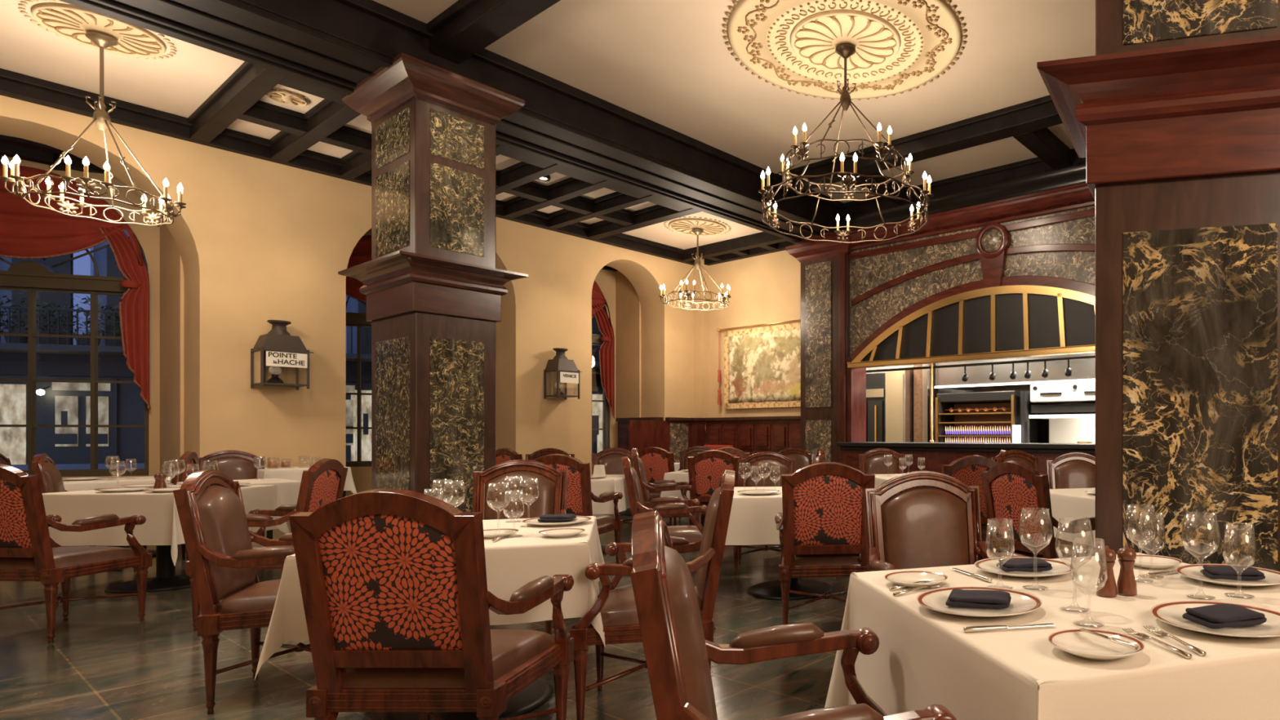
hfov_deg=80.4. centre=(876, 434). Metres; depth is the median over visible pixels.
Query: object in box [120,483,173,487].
dinner plate
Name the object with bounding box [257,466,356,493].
tablecloth
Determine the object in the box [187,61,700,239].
ceiling beams
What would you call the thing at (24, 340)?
plant
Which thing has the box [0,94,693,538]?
wall
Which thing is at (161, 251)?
arch
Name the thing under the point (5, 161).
candle
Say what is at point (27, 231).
drape
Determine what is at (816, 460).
cushion
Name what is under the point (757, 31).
ceiling medallion
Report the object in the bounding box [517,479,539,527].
wine glass
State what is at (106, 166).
candle
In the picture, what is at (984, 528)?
seat cushion
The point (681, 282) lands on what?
candle
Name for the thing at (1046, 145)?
trim
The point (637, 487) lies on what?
cushion
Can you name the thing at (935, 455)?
countertop
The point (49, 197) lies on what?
candle
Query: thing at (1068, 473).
cushion
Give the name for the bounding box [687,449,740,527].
armchair
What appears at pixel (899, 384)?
tall cabinet
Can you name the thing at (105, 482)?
tablecloth
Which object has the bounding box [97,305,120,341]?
plant
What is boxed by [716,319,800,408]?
tapestry
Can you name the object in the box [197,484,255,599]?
cushion
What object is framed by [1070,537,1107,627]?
water goblet
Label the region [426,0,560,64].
ceiling beam
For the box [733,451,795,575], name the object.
armchair
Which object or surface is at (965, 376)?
track spotlight
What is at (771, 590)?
dining table
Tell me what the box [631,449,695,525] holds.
armchair
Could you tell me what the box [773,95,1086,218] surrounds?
ceiling beams
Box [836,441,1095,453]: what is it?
countertop
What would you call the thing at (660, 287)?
candle
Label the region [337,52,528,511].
pillar
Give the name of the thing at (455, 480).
wine glass
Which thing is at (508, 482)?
wine glass
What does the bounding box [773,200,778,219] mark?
candle
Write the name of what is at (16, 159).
candle
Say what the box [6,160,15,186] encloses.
candle
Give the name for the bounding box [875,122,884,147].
candle
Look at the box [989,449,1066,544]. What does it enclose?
armchair
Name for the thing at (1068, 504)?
tablecloth
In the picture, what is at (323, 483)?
armchair
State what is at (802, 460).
cushion
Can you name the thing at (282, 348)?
wall lantern
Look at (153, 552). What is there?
dining table
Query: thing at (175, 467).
cushion
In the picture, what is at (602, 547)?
dining table
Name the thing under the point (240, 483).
dinner plate
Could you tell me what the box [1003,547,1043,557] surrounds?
cushion
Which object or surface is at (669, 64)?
ceiling
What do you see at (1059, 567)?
dinner plate
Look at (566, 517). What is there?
folded napkin
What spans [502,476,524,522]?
wine glass
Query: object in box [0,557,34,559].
cushion
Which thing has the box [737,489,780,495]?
dinner plate
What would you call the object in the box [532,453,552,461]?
cushion
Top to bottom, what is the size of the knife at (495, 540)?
0.012 m
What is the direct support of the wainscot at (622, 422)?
attached to the wall at (258, 241)
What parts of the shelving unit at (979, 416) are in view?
brass post, shelf rail, shelf rail, shelf rail, brass post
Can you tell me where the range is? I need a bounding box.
[1028,382,1095,443]
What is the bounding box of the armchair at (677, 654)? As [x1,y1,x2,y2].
[630,510,956,719]
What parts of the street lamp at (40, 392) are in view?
bulb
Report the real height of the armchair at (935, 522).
1.042 m
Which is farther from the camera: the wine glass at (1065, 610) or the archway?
the archway
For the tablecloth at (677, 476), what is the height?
0.456 m
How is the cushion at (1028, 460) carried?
on the armchair at (1021, 456)
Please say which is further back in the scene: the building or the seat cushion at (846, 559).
the building
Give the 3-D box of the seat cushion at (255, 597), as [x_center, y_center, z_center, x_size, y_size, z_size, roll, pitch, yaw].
[-2.755,0.743,3.396,0.490,0.075,0.510,0,0,-24]
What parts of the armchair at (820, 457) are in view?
moulding, frame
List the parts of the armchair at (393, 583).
leg, frame, leg, seat frame, leg, arm, leg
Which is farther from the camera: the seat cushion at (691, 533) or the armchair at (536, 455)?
the armchair at (536, 455)
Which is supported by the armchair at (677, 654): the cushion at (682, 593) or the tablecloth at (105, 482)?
the cushion at (682, 593)
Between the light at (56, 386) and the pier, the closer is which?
the pier
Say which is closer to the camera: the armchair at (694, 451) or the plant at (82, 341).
the armchair at (694, 451)
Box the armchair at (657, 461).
[638,447,675,525]
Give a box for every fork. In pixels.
[888,580,933,591]
[893,582,946,596]
[1122,627,1191,659]
[1142,625,1206,656]
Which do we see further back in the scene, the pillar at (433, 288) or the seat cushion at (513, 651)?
the pillar at (433, 288)
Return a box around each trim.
[0,68,694,265]
[0,134,111,174]
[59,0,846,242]
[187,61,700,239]
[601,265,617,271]
[681,231,795,265]
[855,127,1071,204]
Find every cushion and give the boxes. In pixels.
[0,459,9,466]
[0,546,135,568]
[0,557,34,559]
[42,461,65,493]
[170,466,175,483]
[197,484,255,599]
[204,457,256,479]
[217,579,280,613]
[251,538,279,548]
[342,629,555,688]
[346,667,464,671]
[484,471,555,519]
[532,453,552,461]
[590,586,702,626]
[592,514,615,525]
[597,453,632,474]
[631,466,644,513]
[638,457,648,502]
[648,490,661,493]
[664,545,717,719]
[667,525,702,541]
[684,450,702,469]
[696,486,720,600]
[745,458,788,486]
[784,453,809,471]
[795,553,859,557]
[795,553,860,565]
[812,456,818,464]
[864,453,898,474]
[880,487,968,569]
[981,525,989,532]
[1002,457,1033,467]
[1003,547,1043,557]
[1004,542,1095,558]
[1054,460,1095,488]
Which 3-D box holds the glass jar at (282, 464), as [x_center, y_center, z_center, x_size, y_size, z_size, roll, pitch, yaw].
[-6.381,0.309,7.704,0.106,0.100,0.106,0,0,0]
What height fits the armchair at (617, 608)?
1.042 m
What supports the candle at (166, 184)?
on the chandelier at (101, 117)
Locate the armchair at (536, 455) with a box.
[525,448,574,461]
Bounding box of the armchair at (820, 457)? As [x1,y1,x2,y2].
[764,448,825,551]
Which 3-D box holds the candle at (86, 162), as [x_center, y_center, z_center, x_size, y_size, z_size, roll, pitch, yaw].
[-5.868,-1.965,5.294,0.072,0.200,0.071,0,0,0]
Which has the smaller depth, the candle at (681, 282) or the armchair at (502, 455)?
the armchair at (502, 455)
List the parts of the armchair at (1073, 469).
leg, frame, moulding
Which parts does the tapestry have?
tassel cord, rod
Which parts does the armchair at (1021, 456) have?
frame, moulding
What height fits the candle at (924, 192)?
0.200 m
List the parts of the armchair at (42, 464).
frame, moulding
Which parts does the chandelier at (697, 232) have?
suspension rod, suspension rod, stem, suspension rod, suspension rod, suspension rod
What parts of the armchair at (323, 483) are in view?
leg, seat frame, arm, arm, frame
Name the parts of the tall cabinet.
door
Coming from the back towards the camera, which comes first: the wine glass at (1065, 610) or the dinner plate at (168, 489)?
the dinner plate at (168, 489)
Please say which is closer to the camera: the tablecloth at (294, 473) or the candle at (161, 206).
the candle at (161, 206)
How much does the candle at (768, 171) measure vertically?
0.200 m
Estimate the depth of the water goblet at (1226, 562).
1.90 m
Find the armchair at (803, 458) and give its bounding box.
[777,447,813,471]
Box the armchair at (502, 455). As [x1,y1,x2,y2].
[495,448,522,465]
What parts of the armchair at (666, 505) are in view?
frame, moulding, arm, arm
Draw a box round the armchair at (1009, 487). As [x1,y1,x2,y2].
[980,461,1095,559]
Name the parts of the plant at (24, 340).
pot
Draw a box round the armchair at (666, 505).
[621,456,707,573]
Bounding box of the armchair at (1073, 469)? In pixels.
[1045,452,1095,544]
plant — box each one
[0,291,66,343]
[40,295,120,345]
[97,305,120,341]
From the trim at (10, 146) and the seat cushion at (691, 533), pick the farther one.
the trim at (10, 146)
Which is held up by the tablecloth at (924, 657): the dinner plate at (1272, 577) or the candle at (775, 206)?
the dinner plate at (1272, 577)
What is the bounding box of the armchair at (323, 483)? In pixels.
[186,457,347,630]
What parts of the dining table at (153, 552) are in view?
plate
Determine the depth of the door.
12.16 m
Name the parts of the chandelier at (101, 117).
suspension rod, suspension rod, stem, suspension rod, suspension rod, suspension rod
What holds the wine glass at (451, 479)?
on the tablecloth at (511, 562)
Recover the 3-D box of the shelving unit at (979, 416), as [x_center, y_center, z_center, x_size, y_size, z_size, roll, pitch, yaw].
[1.771,0.270,11.465,1.360,1.860,0.940,0,0,35]
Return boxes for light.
[52,382,110,391]
[346,385,355,392]
[537,174,550,181]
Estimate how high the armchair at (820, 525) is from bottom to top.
1.042 m
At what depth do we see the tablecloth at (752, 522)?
4.97 m
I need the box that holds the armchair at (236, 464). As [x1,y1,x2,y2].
[186,449,265,560]
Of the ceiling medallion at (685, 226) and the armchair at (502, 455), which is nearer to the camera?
the armchair at (502, 455)
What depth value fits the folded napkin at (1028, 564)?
2.21 m
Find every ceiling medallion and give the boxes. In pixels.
[17,0,177,59]
[266,88,310,106]
[663,216,730,236]
[722,0,967,100]
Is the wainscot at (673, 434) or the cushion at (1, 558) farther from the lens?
the wainscot at (673, 434)
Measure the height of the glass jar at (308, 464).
0.130 m
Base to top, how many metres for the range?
1.940 m
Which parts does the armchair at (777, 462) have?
leg, leg, moulding, frame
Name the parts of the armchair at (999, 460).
frame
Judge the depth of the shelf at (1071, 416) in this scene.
10.31 m
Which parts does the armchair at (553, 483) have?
moulding, frame, leg, arm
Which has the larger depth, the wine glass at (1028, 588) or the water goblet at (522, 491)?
the water goblet at (522, 491)
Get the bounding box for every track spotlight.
[961,366,968,382]
[989,364,995,380]
[1009,363,1017,379]
[1024,362,1031,378]
[1041,361,1048,377]
[1064,360,1072,376]
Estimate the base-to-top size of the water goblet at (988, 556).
0.193 m
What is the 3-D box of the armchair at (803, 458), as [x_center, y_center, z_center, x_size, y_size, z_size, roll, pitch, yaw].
[-0.899,0.679,8.726,0.644,1.042,0.659,0,0,-30]
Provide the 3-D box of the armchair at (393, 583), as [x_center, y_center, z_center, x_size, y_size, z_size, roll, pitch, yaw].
[-1.440,0.679,2.391,0.644,1.042,0.659,0,0,0]
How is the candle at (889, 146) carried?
on the chandelier at (845, 51)
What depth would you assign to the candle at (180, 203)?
5.84 m
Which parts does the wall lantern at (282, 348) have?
globe, burner, frame, sign plate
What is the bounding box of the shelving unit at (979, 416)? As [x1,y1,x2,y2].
[935,391,1038,443]
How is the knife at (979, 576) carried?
on the tablecloth at (924, 657)
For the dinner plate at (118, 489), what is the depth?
5.43 m
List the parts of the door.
door, handle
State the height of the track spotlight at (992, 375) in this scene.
0.236 m
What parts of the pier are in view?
marble panel, marble panel, edge moulding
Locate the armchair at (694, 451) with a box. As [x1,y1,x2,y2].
[669,445,711,524]
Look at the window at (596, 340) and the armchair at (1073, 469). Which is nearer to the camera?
the armchair at (1073, 469)
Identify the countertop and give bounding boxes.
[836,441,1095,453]
[836,441,1095,474]
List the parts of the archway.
crown moulding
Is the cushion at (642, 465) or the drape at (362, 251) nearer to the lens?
the cushion at (642, 465)
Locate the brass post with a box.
[929,363,933,442]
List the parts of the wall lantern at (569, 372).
globe, burner, frame, sign plate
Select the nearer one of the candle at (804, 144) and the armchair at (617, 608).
the armchair at (617, 608)
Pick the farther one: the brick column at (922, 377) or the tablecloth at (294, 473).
the brick column at (922, 377)
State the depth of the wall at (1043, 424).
12.22 m
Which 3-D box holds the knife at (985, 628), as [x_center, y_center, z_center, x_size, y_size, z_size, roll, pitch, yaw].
[0.296,0.428,1.589,0.215,0.012,0.015,0,0,-13]
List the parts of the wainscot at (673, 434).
marble panel, cap rail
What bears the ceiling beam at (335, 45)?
attached to the wall at (766, 288)
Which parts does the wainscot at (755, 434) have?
raised panel, raised panel, raised panel, cap rail, raised panel, raised panel, raised panel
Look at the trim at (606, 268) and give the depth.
12.92 m
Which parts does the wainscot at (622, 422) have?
raised panel, cap rail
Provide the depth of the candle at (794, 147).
5.74 m
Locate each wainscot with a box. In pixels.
[615,417,663,449]
[627,417,705,502]
[704,415,800,455]
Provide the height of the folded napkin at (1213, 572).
0.029 m
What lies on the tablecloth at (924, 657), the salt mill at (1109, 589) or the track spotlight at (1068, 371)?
the salt mill at (1109, 589)
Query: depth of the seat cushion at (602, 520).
6.24 m
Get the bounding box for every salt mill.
[153,472,159,488]
[157,472,166,488]
[1096,545,1117,597]
[1116,544,1137,595]
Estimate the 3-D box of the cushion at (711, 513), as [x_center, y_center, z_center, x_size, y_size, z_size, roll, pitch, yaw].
[-0.753,0.479,3.224,0.119,0.498,0.404,0,0,-13]
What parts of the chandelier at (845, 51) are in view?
suspension rod, suspension rod, suspension rod, stem, suspension rod, suspension rod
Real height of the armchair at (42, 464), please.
1.042 m
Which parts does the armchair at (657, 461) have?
seat frame, frame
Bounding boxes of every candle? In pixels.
[0,155,12,182]
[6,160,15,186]
[8,154,24,181]
[41,176,55,200]
[55,182,66,203]
[60,155,75,182]
[75,187,87,208]
[78,156,93,182]
[99,161,113,187]
[137,194,147,216]
[158,195,164,218]
[160,177,172,202]
[173,182,186,206]
[173,189,186,209]
[658,284,662,297]
[661,284,666,297]
[679,280,683,293]
[684,279,688,292]
[691,280,696,293]
[725,284,730,297]
[758,170,767,194]
[764,167,773,191]
[764,203,773,219]
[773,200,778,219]
[778,154,786,176]
[786,158,791,177]
[791,126,799,150]
[800,123,808,147]
[834,213,841,233]
[837,152,846,177]
[844,214,851,233]
[850,152,859,178]
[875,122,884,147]
[884,125,893,150]
[906,153,914,175]
[907,204,915,222]
[914,202,920,223]
[920,171,928,195]
[925,175,933,199]
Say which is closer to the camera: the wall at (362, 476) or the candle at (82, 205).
the candle at (82, 205)
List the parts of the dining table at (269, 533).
leg, leg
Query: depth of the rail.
9.79 m
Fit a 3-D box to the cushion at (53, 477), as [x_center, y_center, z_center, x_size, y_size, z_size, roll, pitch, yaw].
[-7.063,0.479,6.139,0.119,0.498,0.404,0,0,-40]
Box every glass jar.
[266,457,279,468]
[280,458,292,467]
[297,455,310,466]
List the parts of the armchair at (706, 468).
leg, frame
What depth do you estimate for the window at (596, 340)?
13.04 m
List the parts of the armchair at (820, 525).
arm, leg, seat frame, frame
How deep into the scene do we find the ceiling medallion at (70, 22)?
5.63 m
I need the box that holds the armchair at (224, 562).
[173,469,346,714]
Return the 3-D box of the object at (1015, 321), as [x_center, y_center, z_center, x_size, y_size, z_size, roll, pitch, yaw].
[1.499,-1.440,9.213,4.640,0.920,0.171,0,0,35]
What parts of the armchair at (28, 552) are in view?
frame, leg, arm, leg, seat frame, arm, leg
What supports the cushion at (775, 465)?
on the armchair at (777, 462)
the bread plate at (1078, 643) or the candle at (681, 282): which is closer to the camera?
the bread plate at (1078, 643)
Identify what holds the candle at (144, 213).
on the chandelier at (101, 117)
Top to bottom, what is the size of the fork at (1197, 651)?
0.013 m
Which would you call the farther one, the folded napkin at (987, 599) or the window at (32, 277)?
the window at (32, 277)
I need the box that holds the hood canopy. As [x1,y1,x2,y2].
[933,352,1095,391]
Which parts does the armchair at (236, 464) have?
moulding, frame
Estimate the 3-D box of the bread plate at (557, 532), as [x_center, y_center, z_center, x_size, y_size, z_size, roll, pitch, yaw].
[-1.349,0.423,3.057,0.184,0.022,0.184,0,0,0]
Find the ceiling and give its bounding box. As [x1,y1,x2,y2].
[0,0,1095,249]
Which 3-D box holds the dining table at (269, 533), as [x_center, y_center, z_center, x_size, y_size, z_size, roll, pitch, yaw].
[-6.312,0.747,7.802,0.560,0.757,0.700,0,0,35]
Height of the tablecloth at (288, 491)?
0.331 m
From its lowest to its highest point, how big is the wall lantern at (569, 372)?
0.750 m
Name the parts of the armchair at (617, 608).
leg, leg, seat frame, arm, arm, moulding, frame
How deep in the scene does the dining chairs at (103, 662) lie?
3.73 m
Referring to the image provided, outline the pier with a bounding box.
[785,228,851,463]
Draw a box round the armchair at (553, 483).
[472,459,568,634]
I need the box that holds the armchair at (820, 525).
[774,462,875,624]
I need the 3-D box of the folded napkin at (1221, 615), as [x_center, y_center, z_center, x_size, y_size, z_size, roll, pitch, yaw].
[0.786,0.409,1.615,0.157,0.029,0.112,0,0,-20]
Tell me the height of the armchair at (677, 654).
1.042 m
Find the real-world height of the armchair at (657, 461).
1.042 m
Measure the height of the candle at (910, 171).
0.200 m
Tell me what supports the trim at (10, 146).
attached to the arch
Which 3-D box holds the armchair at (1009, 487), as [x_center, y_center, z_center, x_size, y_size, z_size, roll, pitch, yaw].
[1.071,0.679,4.457,0.659,1.042,0.644,0,0,-32]
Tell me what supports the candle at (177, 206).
on the chandelier at (101, 117)
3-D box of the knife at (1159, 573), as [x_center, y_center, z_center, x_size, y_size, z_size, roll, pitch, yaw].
[0.916,0.428,2.228,0.215,0.012,0.015,0,0,-33]
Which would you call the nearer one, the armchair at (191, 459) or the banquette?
the armchair at (191, 459)
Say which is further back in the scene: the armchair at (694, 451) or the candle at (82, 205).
the armchair at (694, 451)
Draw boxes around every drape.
[0,164,151,408]
[346,235,371,302]
[591,280,614,418]
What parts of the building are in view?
shutter door, door rail, door pane, door frame, door rail, door pane, shutter door, balcony railing, door rail, door pane, door frame, shutter door, shutter door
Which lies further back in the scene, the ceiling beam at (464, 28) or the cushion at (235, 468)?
the cushion at (235, 468)
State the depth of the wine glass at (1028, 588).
2.01 m
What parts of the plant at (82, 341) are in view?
pot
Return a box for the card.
[592,464,605,478]
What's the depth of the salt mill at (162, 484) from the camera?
5.59 m
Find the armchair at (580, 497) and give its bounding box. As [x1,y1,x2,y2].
[533,453,622,564]
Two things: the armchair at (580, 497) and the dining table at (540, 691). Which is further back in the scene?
the armchair at (580, 497)
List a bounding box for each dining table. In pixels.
[104,545,191,593]
[119,546,155,556]
[253,490,346,538]
[381,678,553,719]
[600,545,606,554]
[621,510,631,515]
[746,577,834,599]
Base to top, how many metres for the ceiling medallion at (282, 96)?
0.050 m
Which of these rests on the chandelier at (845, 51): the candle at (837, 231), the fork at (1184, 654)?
the candle at (837, 231)
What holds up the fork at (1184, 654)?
on the tablecloth at (924, 657)
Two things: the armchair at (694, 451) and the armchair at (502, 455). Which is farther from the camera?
the armchair at (694, 451)
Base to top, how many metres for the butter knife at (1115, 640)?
0.009 m
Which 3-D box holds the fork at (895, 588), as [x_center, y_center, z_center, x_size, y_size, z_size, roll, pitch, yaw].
[0.115,0.429,2.047,0.198,0.013,0.022,0,0,-40]
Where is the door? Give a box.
[866,373,885,441]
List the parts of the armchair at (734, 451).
frame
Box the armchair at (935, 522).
[862,471,1029,571]
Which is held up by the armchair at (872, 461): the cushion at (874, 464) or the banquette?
the cushion at (874, 464)
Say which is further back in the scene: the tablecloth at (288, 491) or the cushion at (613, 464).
the cushion at (613, 464)
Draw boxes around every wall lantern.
[250,320,313,390]
[543,347,582,399]
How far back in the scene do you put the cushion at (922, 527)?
3.05 m
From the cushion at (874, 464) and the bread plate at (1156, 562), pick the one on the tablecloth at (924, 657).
the bread plate at (1156, 562)
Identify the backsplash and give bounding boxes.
[1048,418,1095,443]
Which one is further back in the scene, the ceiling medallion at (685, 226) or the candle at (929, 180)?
the ceiling medallion at (685, 226)
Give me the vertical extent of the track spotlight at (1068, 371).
0.236 m
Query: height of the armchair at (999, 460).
1.042 m
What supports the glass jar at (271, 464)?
on the tablecloth at (294, 473)
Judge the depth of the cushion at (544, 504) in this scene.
4.43 m
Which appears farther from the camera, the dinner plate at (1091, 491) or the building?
the building
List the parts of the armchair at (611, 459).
moulding, frame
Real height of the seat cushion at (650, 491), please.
0.075 m
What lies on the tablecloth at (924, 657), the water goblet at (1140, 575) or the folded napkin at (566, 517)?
the water goblet at (1140, 575)
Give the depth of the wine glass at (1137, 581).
2.10 m
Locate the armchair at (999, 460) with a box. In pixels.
[989,449,1006,551]
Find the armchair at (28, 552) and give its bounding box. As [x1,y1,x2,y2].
[0,463,152,642]
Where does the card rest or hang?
on the tablecloth at (614, 482)
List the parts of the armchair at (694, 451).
frame, moulding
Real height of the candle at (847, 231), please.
0.200 m
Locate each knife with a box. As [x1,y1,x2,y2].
[491,536,504,542]
[951,568,992,582]
[963,622,1055,632]
[1079,628,1138,649]
[1146,569,1176,577]
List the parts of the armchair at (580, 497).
frame, arm, seat frame, leg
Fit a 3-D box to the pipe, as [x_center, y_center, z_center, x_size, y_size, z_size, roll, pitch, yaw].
[2.163,-0.175,10.632,0.290,0.950,0.140,0,0,-40]
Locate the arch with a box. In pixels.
[1,155,183,478]
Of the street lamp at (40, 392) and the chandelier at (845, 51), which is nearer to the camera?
the chandelier at (845, 51)
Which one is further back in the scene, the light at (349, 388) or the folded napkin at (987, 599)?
the light at (349, 388)
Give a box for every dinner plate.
[62,476,106,480]
[94,487,152,492]
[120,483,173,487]
[143,487,180,492]
[238,482,249,486]
[521,515,591,526]
[590,475,606,478]
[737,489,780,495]
[916,586,1042,617]
[974,556,1075,577]
[1084,489,1095,494]
[1151,600,1279,637]
[1175,564,1279,586]
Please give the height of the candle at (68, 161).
0.200 m
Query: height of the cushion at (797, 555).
0.498 m
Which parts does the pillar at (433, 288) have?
marble panel, marble panel, marble panel, cornice, marble panel, marble panel, marble panel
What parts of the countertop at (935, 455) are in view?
panel, panel, panel, panel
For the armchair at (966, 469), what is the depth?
5.52 m
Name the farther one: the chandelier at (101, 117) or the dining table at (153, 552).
the dining table at (153, 552)
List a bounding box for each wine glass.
[431,479,454,502]
[441,480,466,506]
[486,482,511,533]
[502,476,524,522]
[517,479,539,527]
[1017,508,1052,590]
[1055,517,1094,612]
[1124,504,1157,582]
[1181,512,1220,599]
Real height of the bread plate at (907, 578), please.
0.022 m
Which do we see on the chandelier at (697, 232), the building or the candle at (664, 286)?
the candle at (664, 286)
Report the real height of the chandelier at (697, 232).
1.178 m
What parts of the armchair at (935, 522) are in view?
arm, moulding, arm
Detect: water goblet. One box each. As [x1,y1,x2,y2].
[502,490,524,537]
[985,519,1014,589]
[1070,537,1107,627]
[1137,512,1165,578]
[1222,523,1256,599]
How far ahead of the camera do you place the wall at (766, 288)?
12.45 m
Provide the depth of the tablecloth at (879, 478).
7.31 m
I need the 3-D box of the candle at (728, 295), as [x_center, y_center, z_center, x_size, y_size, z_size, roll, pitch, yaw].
[-2.259,-2.185,10.850,0.072,0.200,0.070,0,0,0]
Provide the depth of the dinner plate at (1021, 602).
1.77 m
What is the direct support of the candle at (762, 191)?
on the chandelier at (845, 51)
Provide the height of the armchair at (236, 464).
1.042 m
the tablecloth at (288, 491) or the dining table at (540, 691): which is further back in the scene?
the tablecloth at (288, 491)
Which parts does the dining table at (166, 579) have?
plate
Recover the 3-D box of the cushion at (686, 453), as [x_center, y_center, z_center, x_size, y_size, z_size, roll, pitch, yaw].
[-2.501,0.479,9.997,0.404,0.498,0.119,0,0,-2]
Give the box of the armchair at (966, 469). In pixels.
[941,454,998,541]
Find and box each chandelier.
[0,31,186,226]
[658,228,731,311]
[758,43,933,243]
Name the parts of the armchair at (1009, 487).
frame, arm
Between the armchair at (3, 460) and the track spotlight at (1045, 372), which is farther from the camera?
the track spotlight at (1045, 372)
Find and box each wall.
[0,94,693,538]
[346,230,371,496]
[594,269,640,450]
[693,250,800,444]
[866,364,1095,443]
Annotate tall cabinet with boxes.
[885,369,913,442]
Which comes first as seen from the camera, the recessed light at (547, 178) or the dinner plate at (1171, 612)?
the dinner plate at (1171, 612)
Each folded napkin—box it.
[537,513,576,520]
[945,588,1011,608]
[996,557,1052,572]
[1182,603,1266,629]
[1200,564,1265,580]
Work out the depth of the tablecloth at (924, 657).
1.54 m
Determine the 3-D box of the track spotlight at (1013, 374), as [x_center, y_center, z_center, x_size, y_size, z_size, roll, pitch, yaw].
[1.838,-0.862,9.604,0.090,0.236,0.108,0,0,35]
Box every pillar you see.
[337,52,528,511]
[1036,0,1279,571]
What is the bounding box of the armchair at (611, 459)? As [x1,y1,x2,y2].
[591,447,639,524]
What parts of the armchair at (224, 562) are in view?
leg, frame, moulding, seat frame, arm, leg, arm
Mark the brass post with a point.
(931, 440)
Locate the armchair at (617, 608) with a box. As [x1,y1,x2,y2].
[569,469,735,719]
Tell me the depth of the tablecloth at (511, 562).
2.81 m
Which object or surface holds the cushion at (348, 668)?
on the armchair at (393, 583)
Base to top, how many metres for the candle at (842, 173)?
0.200 m
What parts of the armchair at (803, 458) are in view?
moulding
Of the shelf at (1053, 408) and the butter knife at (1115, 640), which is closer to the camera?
the butter knife at (1115, 640)
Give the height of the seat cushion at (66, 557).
0.075 m
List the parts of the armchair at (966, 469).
seat frame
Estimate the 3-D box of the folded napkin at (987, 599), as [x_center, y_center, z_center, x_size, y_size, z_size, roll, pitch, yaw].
[0.255,0.409,1.782,0.157,0.029,0.112,0,0,14]
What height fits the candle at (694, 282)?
0.200 m
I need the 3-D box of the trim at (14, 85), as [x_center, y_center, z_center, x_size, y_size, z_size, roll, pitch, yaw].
[-6.795,-3.130,7.709,0.201,0.180,12.730,0,0,35]
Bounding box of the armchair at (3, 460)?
[0,453,11,466]
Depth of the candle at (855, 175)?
5.42 m
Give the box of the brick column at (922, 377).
[913,363,937,442]
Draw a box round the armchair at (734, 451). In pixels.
[705,447,749,515]
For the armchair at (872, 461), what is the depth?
8.43 m
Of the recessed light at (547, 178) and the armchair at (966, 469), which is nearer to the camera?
the armchair at (966, 469)
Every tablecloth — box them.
[42,484,289,565]
[62,475,171,491]
[176,478,301,505]
[254,515,604,679]
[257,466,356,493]
[591,474,630,515]
[660,470,690,500]
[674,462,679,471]
[724,486,782,545]
[824,552,1279,719]
[874,473,911,488]
[1049,488,1095,546]
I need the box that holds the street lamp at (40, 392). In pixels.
[36,386,49,395]
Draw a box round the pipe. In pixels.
[1012,391,1029,443]
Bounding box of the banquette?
[702,444,733,449]
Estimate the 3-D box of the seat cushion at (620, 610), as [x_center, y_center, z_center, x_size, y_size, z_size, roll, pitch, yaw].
[-0.999,0.743,3.167,0.490,0.075,0.510,0,0,-13]
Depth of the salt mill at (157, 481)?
5.60 m
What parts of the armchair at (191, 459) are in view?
leg, frame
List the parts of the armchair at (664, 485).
frame, moulding, arm, arm, seat frame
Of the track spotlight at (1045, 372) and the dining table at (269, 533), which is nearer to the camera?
the dining table at (269, 533)
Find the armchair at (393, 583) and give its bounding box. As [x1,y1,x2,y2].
[288,488,573,719]
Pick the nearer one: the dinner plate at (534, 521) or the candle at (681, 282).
the dinner plate at (534, 521)
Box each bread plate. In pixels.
[483,528,519,538]
[537,528,585,537]
[884,570,947,587]
[1048,628,1144,661]
[1133,555,1182,568]
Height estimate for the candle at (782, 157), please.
0.200 m
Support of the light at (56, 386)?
attached to the building
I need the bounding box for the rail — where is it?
[866,355,1095,373]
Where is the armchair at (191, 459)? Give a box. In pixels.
[88,451,199,555]
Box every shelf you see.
[1028,413,1095,419]
[1031,403,1095,413]
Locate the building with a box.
[0,230,602,470]
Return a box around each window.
[0,234,148,476]
[346,296,371,466]
[591,305,609,449]
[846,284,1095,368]
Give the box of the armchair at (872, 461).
[858,448,904,474]
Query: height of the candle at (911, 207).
0.200 m
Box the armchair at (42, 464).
[30,453,146,571]
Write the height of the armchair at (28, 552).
1.042 m
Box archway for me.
[843,161,1095,442]
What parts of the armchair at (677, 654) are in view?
frame, moulding, arm, arm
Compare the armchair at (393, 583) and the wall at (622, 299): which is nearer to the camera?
the armchair at (393, 583)
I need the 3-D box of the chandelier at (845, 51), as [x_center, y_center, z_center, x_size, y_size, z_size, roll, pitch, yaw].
[-0.270,-2.603,6.180,1.483,1.504,1.590,0,0,0]
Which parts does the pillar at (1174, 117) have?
cornice, marble panel, marble panel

